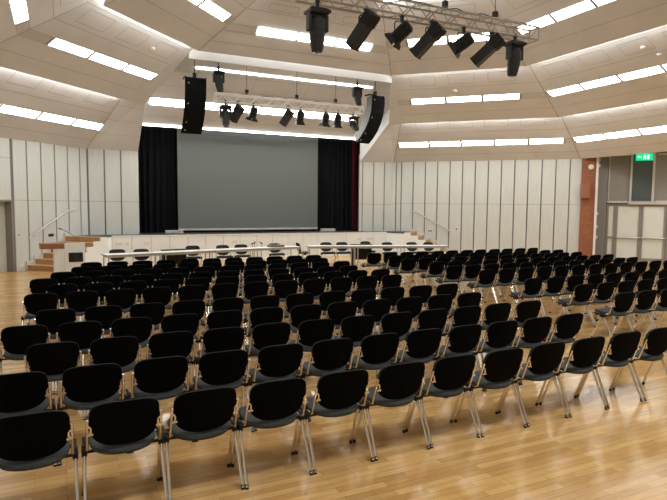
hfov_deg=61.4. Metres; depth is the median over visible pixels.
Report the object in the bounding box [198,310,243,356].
chair
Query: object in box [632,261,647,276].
chair
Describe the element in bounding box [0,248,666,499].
floor
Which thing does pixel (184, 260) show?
chair
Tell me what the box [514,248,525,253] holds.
chair
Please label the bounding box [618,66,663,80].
ceiling light
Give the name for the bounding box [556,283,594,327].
chair
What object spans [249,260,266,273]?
chair
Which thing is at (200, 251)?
folding table
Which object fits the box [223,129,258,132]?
ceiling light
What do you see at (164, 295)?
chair
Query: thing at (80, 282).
chair
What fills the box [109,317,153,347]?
chair
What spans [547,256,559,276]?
chair
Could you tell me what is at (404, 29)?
spotlight
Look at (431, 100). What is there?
ceiling light
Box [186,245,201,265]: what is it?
chair
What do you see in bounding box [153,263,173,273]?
chair
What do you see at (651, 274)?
chair
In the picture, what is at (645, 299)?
chair
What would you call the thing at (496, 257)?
chair
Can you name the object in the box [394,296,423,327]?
chair
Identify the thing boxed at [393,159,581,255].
wall
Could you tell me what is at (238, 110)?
spotlight
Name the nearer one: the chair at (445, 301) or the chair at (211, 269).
the chair at (445, 301)
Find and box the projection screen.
[177,128,317,230]
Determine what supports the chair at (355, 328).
on the floor
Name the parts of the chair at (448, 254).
backrest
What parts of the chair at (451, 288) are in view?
backrest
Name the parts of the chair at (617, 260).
backrest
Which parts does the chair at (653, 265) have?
backrest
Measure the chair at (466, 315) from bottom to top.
0.827 m
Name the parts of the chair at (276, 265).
backrest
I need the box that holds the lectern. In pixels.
[39,242,85,271]
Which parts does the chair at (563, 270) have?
backrest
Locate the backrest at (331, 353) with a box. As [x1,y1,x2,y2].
[311,338,349,368]
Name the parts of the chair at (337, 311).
backrest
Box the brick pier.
[578,158,596,258]
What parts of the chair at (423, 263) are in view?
seat, backrest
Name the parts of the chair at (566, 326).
post, seat, backrest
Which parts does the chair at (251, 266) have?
backrest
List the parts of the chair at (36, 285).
backrest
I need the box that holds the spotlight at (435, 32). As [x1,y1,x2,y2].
[409,19,446,59]
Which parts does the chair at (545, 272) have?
backrest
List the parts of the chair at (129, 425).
leg, post, seat, seat frame, backrest, leg, post, leg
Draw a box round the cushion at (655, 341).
[643,327,666,354]
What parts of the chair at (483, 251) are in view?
backrest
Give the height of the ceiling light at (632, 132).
0.188 m
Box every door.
[0,200,14,271]
[604,204,615,254]
[614,204,641,260]
[639,204,666,261]
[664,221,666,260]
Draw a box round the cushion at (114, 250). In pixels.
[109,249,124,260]
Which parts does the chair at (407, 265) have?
seat, backrest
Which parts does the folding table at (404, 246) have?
frame rail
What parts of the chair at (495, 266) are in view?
backrest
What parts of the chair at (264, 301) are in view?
backrest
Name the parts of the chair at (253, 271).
backrest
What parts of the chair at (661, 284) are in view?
backrest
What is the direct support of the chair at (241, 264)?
on the floor
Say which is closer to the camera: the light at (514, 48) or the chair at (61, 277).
the chair at (61, 277)
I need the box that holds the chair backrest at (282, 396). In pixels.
[249,378,303,413]
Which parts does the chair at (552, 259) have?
backrest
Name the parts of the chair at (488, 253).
backrest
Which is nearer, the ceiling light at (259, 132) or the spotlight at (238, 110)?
the spotlight at (238, 110)
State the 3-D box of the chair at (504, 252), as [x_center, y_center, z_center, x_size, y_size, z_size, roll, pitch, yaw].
[5.246,0.436,17.680,0.566,0.822,0.493,-2,5,-26]
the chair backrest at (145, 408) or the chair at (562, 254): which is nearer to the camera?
the chair backrest at (145, 408)
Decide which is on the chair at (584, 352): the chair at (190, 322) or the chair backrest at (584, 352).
the chair backrest at (584, 352)
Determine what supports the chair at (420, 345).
on the floor
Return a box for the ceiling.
[0,0,666,161]
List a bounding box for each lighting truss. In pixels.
[214,66,363,115]
[295,0,539,43]
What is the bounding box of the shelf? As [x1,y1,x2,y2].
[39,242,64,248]
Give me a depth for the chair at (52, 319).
7.26 m
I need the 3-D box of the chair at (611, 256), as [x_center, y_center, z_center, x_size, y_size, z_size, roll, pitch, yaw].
[8.121,0.516,16.975,0.566,0.822,0.493,-2,5,-26]
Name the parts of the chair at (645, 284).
backrest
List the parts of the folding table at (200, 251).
frame rail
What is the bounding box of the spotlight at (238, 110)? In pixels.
[230,101,244,122]
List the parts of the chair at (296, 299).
seat, backrest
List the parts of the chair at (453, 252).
backrest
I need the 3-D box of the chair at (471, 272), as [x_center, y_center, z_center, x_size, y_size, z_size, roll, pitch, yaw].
[3.241,0.737,13.577,0.566,0.822,0.493,-2,5,-26]
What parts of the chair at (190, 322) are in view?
backrest, post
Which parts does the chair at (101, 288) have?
backrest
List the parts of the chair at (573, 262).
backrest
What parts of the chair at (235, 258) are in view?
backrest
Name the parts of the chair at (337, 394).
leg, leg, post, seat frame, seat, backrest, leg, post, leg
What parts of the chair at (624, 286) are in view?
backrest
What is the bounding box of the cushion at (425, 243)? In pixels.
[423,242,432,250]
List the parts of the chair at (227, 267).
backrest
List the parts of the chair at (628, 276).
backrest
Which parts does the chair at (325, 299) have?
backrest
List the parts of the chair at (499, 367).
leg, leg, post, seat, leg, backrest, post, leg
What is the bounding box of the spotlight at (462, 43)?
[447,26,473,58]
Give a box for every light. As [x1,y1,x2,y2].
[0,105,40,117]
[10,0,22,3]
[11,1,27,23]
[38,113,75,124]
[49,38,92,57]
[73,120,102,129]
[89,53,127,69]
[123,65,156,79]
[143,124,181,127]
[150,98,183,106]
[189,0,202,4]
[196,66,233,72]
[199,0,229,20]
[203,128,222,130]
[205,103,220,109]
[212,62,224,91]
[218,100,232,126]
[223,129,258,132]
[228,105,260,112]
[235,71,271,76]
[257,27,296,39]
[259,132,293,135]
[261,108,294,114]
[273,75,307,80]
[294,111,322,118]
[294,134,326,137]
[298,33,335,45]
[304,0,330,52]
[308,80,340,84]
[327,137,355,139]
[330,114,353,120]
[336,39,371,50]
[341,83,371,88]
[347,112,359,130]
[351,79,363,105]
[399,142,427,146]
[408,37,446,46]
[411,98,444,103]
[430,141,459,146]
[447,96,480,102]
[449,33,488,41]
[462,140,492,145]
[484,94,518,100]
[495,139,526,144]
[503,34,526,76]
[518,15,553,33]
[530,138,562,143]
[548,85,582,95]
[551,0,594,20]
[574,134,605,141]
[581,76,620,88]
[593,0,613,5]
[605,130,639,138]
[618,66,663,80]
[639,126,666,134]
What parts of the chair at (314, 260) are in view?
backrest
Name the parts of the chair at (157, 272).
backrest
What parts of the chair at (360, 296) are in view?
backrest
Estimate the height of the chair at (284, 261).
0.822 m
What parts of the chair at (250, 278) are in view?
backrest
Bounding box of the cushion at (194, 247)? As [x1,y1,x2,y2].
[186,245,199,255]
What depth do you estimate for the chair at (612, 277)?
11.88 m
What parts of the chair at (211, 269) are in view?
backrest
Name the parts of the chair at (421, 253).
backrest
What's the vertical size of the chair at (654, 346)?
0.827 m
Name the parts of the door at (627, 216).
panel, panel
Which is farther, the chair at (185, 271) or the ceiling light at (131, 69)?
the ceiling light at (131, 69)
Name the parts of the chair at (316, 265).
backrest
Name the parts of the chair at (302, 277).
backrest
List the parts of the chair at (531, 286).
seat, backrest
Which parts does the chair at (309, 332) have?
seat, backrest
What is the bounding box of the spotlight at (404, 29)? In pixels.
[384,13,412,50]
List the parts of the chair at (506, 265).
backrest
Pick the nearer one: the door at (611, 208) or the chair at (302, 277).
the chair at (302, 277)
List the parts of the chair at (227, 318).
backrest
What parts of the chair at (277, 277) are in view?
backrest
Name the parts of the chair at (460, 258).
backrest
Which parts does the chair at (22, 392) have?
backrest, seat, post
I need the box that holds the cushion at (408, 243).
[407,242,416,250]
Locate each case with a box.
[161,249,186,266]
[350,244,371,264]
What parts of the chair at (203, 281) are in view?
backrest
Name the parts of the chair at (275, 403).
leg, leg, post, seat, seat frame, backrest, leg, post, leg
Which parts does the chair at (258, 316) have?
seat, backrest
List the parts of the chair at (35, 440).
seat, backrest, seat frame, post, leg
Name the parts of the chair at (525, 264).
backrest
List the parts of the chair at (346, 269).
backrest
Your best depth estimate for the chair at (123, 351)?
5.76 m
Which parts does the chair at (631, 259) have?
backrest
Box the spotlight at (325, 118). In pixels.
[319,109,329,126]
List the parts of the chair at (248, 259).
backrest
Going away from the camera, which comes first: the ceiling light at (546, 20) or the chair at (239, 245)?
the ceiling light at (546, 20)
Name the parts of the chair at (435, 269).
seat, backrest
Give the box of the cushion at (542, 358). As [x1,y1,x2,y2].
[527,342,557,373]
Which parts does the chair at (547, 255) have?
backrest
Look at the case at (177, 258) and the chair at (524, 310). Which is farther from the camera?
the case at (177, 258)
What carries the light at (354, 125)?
attached to the lighting truss at (246, 91)
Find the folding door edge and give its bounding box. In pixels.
[595,156,608,258]
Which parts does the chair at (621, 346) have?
leg, leg, post, seat, leg, backrest, leg, post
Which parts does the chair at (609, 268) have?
backrest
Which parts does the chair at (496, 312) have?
seat, backrest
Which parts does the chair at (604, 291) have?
leg, seat, backrest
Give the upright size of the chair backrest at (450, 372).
0.347 m
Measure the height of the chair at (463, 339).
0.827 m
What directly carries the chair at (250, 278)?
on the floor
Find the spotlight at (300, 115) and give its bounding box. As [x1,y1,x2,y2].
[294,107,304,124]
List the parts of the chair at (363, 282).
backrest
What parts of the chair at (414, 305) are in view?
backrest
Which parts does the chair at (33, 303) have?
seat, backrest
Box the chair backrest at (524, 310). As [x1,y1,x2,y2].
[514,300,538,321]
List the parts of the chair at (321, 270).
backrest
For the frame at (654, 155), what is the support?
attached to the wall at (620, 166)
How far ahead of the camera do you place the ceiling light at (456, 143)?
24.66 m
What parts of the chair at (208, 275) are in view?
backrest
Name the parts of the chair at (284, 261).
backrest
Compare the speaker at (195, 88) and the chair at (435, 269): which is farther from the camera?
the speaker at (195, 88)
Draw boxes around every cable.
[222,92,345,104]
[410,0,525,23]
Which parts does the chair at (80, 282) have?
backrest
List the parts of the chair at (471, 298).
backrest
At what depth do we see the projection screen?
24.20 m
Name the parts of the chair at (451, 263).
backrest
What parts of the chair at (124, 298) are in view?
backrest, seat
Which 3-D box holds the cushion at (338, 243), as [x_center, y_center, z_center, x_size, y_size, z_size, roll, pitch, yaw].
[0.318,-0.126,21.299,0.473,0.347,0.120,-1,5,-23]
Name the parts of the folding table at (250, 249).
frame rail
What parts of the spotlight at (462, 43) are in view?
barn door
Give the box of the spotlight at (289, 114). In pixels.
[279,106,294,126]
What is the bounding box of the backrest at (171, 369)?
[134,356,187,382]
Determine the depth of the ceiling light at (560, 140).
23.33 m
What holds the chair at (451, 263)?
on the floor
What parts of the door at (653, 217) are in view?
panel, panel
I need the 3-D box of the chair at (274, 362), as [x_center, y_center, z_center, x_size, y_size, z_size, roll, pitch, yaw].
[-0.600,1.316,5.715,0.571,0.827,0.493,-2,5,-26]
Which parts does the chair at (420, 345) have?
post, seat, backrest, leg, post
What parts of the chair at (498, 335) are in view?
leg, post, seat, backrest, post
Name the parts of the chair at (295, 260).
backrest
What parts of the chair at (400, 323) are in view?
seat, backrest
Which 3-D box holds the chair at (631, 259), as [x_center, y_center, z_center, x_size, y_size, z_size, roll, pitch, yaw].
[8.352,0.588,16.068,0.566,0.822,0.493,-2,5,-26]
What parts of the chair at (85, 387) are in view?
post, seat, seat frame, backrest, post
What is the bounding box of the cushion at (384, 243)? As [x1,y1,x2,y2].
[382,242,392,250]
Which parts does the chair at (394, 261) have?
seat, backrest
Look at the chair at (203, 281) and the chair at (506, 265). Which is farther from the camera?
the chair at (506, 265)
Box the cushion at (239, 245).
[235,244,247,254]
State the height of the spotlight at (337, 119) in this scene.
0.646 m
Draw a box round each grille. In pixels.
[181,126,202,133]
[182,117,203,126]
[183,108,204,118]
[184,98,205,109]
[185,77,205,88]
[185,87,205,99]
[356,136,372,143]
[361,129,376,137]
[365,121,380,130]
[369,113,382,122]
[371,104,384,114]
[372,95,384,105]
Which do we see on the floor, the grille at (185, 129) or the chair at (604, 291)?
the chair at (604, 291)
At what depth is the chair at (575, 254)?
17.54 m
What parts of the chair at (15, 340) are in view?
post, seat, backrest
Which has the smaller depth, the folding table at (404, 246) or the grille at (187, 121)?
the grille at (187, 121)
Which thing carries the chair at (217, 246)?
on the floor
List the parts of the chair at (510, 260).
backrest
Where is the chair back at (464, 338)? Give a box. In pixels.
[447,324,478,352]
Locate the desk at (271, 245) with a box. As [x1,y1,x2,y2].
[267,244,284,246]
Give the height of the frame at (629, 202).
0.160 m
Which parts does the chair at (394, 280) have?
backrest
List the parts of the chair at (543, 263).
backrest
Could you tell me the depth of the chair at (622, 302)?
9.20 m
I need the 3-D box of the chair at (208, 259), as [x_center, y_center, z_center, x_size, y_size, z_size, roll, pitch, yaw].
[-3.195,0.603,14.591,0.566,0.822,0.493,-2,5,-26]
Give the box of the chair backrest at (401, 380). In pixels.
[377,361,422,397]
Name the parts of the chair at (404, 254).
backrest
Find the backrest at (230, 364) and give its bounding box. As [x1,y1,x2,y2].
[198,349,244,378]
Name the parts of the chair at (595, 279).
backrest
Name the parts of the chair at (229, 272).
backrest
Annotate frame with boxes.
[592,157,598,254]
[607,201,666,204]
[608,152,655,201]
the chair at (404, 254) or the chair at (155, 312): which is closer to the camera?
the chair at (155, 312)
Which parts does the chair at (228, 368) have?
post, seat, seat frame, backrest, leg, post, leg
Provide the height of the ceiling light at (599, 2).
0.180 m
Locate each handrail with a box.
[28,209,75,238]
[410,211,450,231]
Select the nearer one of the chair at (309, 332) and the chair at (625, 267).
the chair at (309, 332)
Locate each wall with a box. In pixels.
[0,137,87,270]
[86,149,139,234]
[350,143,359,230]
[358,154,393,230]
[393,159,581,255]
[607,151,666,201]
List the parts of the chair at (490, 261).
backrest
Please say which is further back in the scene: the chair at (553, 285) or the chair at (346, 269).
the chair at (346, 269)
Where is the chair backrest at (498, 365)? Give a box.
[482,348,516,381]
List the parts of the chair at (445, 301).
backrest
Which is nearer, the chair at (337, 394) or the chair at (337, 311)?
the chair at (337, 394)
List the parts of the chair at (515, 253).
backrest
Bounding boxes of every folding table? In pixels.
[101,251,163,265]
[157,249,214,259]
[209,247,259,257]
[253,246,300,256]
[306,245,355,264]
[354,245,402,266]
[401,245,448,251]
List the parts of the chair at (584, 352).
leg, leg, post, seat, leg, backrest, post, leg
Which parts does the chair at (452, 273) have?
seat, backrest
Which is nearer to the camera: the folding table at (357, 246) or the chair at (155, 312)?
the chair at (155, 312)
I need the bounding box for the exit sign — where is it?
[636,153,652,160]
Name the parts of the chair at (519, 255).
backrest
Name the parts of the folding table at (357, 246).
frame rail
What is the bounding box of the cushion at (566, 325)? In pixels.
[553,313,577,338]
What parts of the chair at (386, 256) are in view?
backrest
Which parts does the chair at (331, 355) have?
post, seat, backrest, post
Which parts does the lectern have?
panel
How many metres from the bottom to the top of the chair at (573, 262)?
0.822 m
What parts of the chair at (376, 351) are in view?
post, seat, backrest, post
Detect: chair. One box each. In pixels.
[0,324,54,393]
[0,371,57,466]
[0,410,79,499]
[21,293,59,324]
[24,341,86,419]
[28,278,61,324]
[34,308,79,365]
[46,284,81,320]
[50,272,75,283]
[55,321,103,394]
[57,363,129,465]
[63,277,92,307]
[64,291,99,315]
[71,266,93,276]
[81,262,101,270]
[81,397,168,499]
[82,270,105,282]
[82,282,114,320]
[82,305,123,365]
[87,336,140,419]
[98,275,127,316]
[100,265,121,275]
[104,289,137,337]
[107,261,127,268]
[109,249,127,263]
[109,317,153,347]
[112,269,137,303]
[118,280,147,302]
[126,356,194,452]
[127,264,147,273]
[128,302,166,329]
[130,274,155,287]
[132,260,152,267]
[133,249,150,261]
[139,268,163,303]
[141,287,172,309]
[141,331,197,388]
[152,279,179,300]
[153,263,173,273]
[157,260,176,266]
[159,313,200,356]
[160,273,184,286]
[160,387,244,499]
[168,267,190,284]
[170,300,206,336]
[176,285,206,320]
[178,263,197,272]
[180,259,199,266]
[184,277,210,315]
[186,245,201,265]
[188,272,212,290]
[189,349,254,441]
[193,327,249,393]
[194,266,215,283]
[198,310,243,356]
[202,258,221,265]
[203,262,221,277]
[206,283,238,313]
[206,297,246,344]
[209,276,242,316]
[214,265,240,280]
[216,245,233,257]
[216,270,239,296]
[224,257,242,273]
[226,261,244,276]
[230,378,312,488]
[234,244,249,256]
[239,269,265,296]
[239,275,267,315]
[240,264,263,296]
[240,281,269,303]
[240,322,291,392]
[241,307,284,350]
[242,257,262,273]
[243,343,304,430]
[244,295,280,344]
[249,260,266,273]
[265,256,282,270]
[266,263,285,279]
[267,259,287,275]
[267,268,288,286]
[267,273,294,294]
[269,243,285,258]
[272,280,298,301]
[283,293,314,318]
[286,255,301,268]
[288,304,322,332]
[288,318,335,351]
[289,262,307,273]
[291,259,308,266]
[293,267,312,280]
[294,369,374,473]
[296,243,307,258]
[297,272,319,303]
[297,338,355,421]
[301,278,326,299]
[306,255,320,266]
[310,258,327,266]
[311,262,329,291]
[315,271,344,303]
[316,266,335,302]
[317,291,346,334]
[320,242,335,263]
[325,301,358,350]
[328,277,352,300]
[331,315,377,377]
[333,261,350,289]
[335,242,350,260]
[338,289,377,332]
[339,265,357,289]
[347,270,367,288]
[347,333,400,412]
[349,276,378,299]
[353,361,429,460]
[358,241,375,262]
[361,253,381,269]
[361,299,391,325]
[370,269,389,286]
[371,312,413,372]
[375,274,402,310]
[377,287,404,329]
[378,252,396,273]
[381,242,396,256]
[382,255,404,283]
[392,258,416,286]
[392,328,445,397]
[393,252,413,276]
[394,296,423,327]
[399,255,420,283]
[405,354,479,447]
[406,242,418,253]
[406,308,448,344]
[407,285,432,309]
[408,251,428,275]
[409,258,434,287]
[413,254,436,282]
[417,294,453,323]
[419,261,444,290]
[423,242,433,253]
[424,251,443,272]
[426,257,450,287]
[426,283,458,307]
[428,324,484,397]
[430,253,452,278]
[435,265,462,292]
[439,261,464,291]
[441,306,483,362]
[444,250,457,271]
[445,256,467,283]
[448,292,483,339]
[453,253,466,258]
[454,348,526,436]
[457,264,482,297]
[460,260,479,290]
[461,250,472,259]
[461,256,482,282]
[467,269,496,302]
[468,252,481,259]
[474,259,498,290]
[474,263,500,297]
[474,320,520,390]
[475,249,485,261]
[477,303,511,358]
[481,255,498,267]
[482,252,496,263]
[485,268,516,303]
[488,258,514,288]
[489,249,499,254]
[489,263,517,296]
[498,251,510,263]
[498,342,567,426]
[499,254,513,262]
[502,248,512,253]
[504,267,533,303]
[507,262,534,291]
[509,278,543,316]
[509,300,541,326]
[509,316,551,384]
[512,251,524,272]
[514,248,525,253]
[514,254,527,262]
[515,258,528,271]
[523,266,553,300]
[526,250,537,257]
[529,253,541,261]
[531,257,543,271]
[533,253,555,277]
[534,261,550,276]
[535,276,565,316]
[539,250,550,256]
[539,336,607,417]
[543,265,569,298]
[543,313,583,378]
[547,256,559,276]
[551,275,585,313]
[552,249,562,255]
[552,260,566,275]
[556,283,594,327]
[557,264,585,297]
[558,252,568,259]
[561,256,573,264]
[565,260,581,283]
[570,252,581,259]
[570,274,603,313]
[575,255,587,274]
[577,331,642,408]
[581,282,616,326]
[583,259,596,283]
[584,264,602,279]
[589,255,600,263]
[590,273,621,306]
[591,292,634,336]
[598,258,610,273]
[598,280,636,323]
[602,254,613,262]
[602,263,618,278]
[607,271,639,306]
[612,258,624,279]
[612,327,666,400]
[615,290,656,333]
[617,262,632,277]
[618,257,637,272]
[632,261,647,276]
[634,270,656,301]
[634,279,654,320]
[636,278,666,319]
[637,289,666,330]
[638,260,661,280]
[654,269,666,302]
[657,260,666,272]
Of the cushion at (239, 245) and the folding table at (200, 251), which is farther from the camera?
the cushion at (239, 245)
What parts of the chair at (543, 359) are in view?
leg, leg, post, seat, leg, backrest, post, leg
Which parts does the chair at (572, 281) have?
seat, backrest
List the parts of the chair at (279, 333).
post, seat, backrest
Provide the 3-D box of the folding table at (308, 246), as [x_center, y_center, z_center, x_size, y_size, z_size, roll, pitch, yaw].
[-0.092,0.214,20.446,1.738,0.745,0.620,0,4,-9]
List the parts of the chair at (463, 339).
leg, post, seat, backrest, post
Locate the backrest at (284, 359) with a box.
[257,343,300,374]
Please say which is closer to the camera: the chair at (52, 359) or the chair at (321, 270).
the chair at (52, 359)
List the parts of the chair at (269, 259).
backrest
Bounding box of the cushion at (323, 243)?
[320,242,331,251]
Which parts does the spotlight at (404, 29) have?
barn door, barn door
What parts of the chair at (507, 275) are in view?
seat, backrest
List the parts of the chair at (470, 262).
backrest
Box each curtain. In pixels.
[138,126,177,232]
[311,138,351,230]
[351,140,356,230]
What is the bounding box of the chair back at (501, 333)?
[485,320,514,346]
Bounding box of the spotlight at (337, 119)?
[332,110,342,127]
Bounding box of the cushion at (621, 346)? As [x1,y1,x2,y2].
[607,331,638,360]
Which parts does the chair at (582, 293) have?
seat, backrest, leg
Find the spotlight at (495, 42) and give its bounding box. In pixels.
[470,30,505,67]
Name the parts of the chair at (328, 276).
backrest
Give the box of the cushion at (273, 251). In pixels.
[269,243,279,252]
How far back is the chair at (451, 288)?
9.98 m
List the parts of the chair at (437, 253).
backrest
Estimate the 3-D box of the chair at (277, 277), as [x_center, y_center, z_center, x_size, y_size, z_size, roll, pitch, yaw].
[-1.095,0.864,11.453,0.566,0.822,0.493,-2,5,-25]
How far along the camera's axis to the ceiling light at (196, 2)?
15.34 m
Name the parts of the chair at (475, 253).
backrest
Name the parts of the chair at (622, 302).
leg, leg, seat, leg, backrest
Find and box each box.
[165,230,182,233]
[321,228,334,230]
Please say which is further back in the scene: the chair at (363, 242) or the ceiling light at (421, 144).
the ceiling light at (421, 144)
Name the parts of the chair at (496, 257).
backrest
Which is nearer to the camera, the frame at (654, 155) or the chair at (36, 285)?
the chair at (36, 285)
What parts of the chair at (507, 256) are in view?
backrest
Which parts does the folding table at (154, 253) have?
frame rail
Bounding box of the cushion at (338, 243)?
[336,242,347,250]
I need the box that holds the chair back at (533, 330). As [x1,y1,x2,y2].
[520,316,547,342]
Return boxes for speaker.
[181,59,205,133]
[354,81,384,143]
[580,184,589,197]
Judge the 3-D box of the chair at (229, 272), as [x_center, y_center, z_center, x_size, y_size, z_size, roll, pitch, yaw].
[-2.287,0.819,11.904,0.566,0.822,0.493,-2,5,-26]
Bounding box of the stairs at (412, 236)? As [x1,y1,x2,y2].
[404,229,451,254]
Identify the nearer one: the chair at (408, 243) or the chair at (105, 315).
the chair at (105, 315)
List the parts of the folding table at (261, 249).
frame rail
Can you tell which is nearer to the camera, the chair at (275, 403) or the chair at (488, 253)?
the chair at (275, 403)
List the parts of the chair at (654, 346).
leg, leg, post, seat, leg, backrest, leg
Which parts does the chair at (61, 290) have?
backrest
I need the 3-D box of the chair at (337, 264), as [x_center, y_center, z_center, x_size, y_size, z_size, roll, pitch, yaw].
[0.117,0.663,14.184,0.566,0.822,0.493,-2,5,-26]
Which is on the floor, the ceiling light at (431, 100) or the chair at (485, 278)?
the chair at (485, 278)
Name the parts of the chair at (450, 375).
leg, leg, post, seat, backrest, leg, post, leg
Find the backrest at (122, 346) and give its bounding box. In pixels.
[90,336,135,357]
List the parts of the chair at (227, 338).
post, backrest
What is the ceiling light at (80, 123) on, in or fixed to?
attached to the ceiling
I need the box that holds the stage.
[80,229,409,262]
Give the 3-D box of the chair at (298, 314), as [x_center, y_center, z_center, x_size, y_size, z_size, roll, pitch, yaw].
[-0.461,1.144,7.945,0.571,0.827,0.493,-2,5,-26]
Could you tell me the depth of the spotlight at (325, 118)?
20.47 m
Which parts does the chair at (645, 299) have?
seat, leg, backrest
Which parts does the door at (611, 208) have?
panel, panel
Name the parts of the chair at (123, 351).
seat, backrest, post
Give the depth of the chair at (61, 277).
11.22 m
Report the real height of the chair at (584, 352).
0.827 m
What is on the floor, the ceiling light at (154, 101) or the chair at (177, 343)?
the chair at (177, 343)
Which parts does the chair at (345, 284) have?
backrest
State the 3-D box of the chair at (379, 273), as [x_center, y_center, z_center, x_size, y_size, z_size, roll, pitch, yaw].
[0.943,0.805,12.447,0.566,0.822,0.493,-2,5,-26]
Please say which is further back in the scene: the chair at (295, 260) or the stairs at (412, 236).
the stairs at (412, 236)
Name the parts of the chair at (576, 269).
backrest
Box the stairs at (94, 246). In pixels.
[25,233,107,271]
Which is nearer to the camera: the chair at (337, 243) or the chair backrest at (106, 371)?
the chair backrest at (106, 371)
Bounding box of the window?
[631,153,653,200]
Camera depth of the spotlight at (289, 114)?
19.85 m
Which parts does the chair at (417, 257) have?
backrest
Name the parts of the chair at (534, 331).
post, seat, backrest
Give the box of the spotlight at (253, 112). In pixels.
[245,103,258,121]
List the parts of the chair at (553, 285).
seat, backrest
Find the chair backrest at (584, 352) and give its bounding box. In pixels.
[569,336,601,367]
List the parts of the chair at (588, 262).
backrest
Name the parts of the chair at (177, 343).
backrest, leg, post, leg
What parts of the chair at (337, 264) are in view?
backrest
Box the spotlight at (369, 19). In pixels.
[345,6,380,51]
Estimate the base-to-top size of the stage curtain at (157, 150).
5.060 m
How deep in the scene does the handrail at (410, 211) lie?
26.01 m
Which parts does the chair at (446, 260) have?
backrest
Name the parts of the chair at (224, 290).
backrest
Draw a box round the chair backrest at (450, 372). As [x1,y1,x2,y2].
[432,354,472,388]
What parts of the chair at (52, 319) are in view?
backrest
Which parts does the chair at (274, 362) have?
leg, post, seat frame, seat, backrest, post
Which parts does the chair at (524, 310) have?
seat, backrest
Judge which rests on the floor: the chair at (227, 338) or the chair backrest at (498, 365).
the chair at (227, 338)
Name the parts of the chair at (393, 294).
backrest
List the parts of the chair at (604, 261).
backrest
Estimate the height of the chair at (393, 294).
0.827 m
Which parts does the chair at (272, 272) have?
backrest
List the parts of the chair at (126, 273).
backrest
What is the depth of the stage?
23.15 m
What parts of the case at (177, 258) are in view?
case lid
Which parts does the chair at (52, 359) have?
post, backrest, seat, post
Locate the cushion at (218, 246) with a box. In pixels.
[216,245,228,254]
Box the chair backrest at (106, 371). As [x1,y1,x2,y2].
[62,363,121,379]
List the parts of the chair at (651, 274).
backrest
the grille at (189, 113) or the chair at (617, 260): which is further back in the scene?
the grille at (189, 113)
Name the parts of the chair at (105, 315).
backrest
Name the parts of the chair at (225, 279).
backrest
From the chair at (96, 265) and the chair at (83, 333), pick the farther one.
the chair at (96, 265)
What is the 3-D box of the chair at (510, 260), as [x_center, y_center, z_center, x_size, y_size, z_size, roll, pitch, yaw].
[4.552,0.621,15.219,0.566,0.822,0.493,-2,5,-26]
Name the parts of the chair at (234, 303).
backrest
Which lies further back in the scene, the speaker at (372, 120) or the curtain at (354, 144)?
the curtain at (354, 144)
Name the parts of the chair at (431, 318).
backrest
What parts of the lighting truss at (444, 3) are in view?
frame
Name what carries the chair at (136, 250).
on the floor
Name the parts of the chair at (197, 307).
backrest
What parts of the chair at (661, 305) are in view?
leg, seat, backrest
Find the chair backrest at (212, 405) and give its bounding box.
[173,387,234,423]
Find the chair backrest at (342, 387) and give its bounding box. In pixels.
[316,369,363,404]
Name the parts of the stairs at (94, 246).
wall skirting, panel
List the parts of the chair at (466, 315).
seat, post, backrest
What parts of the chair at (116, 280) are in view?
backrest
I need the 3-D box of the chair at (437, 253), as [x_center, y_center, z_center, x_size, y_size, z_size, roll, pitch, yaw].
[3.164,0.418,17.679,0.566,0.822,0.493,-2,5,-25]
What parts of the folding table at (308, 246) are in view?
frame rail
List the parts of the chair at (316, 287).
backrest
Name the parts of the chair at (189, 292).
backrest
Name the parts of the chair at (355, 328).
seat, backrest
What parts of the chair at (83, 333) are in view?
leg, backrest, seat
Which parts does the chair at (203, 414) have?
leg, leg, post, seat, seat frame, backrest, leg, post, leg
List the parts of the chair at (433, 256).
backrest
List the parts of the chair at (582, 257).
backrest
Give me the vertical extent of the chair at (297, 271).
0.822 m
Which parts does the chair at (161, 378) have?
post, seat frame, seat, backrest, post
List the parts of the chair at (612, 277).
backrest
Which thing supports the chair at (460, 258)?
on the floor
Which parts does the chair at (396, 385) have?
leg, leg, post, seat, backrest, leg, post, leg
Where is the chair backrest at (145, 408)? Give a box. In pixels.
[88,397,158,419]
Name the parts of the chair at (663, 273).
backrest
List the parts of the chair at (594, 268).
backrest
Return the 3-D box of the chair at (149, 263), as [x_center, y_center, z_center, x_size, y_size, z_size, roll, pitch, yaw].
[-4.725,0.647,13.846,0.566,0.822,0.493,-2,5,-26]
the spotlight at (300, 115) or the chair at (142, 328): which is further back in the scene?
the spotlight at (300, 115)
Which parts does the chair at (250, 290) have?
seat, backrest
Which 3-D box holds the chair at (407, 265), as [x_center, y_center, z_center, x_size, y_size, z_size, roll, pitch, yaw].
[1.901,0.613,15.032,0.566,0.822,0.493,-2,5,-26]
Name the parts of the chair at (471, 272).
seat, backrest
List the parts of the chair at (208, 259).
backrest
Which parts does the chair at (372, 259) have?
seat, backrest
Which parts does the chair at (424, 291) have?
backrest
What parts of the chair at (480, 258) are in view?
backrest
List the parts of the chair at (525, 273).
seat, backrest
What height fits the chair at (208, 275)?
0.822 m
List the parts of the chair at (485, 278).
seat, backrest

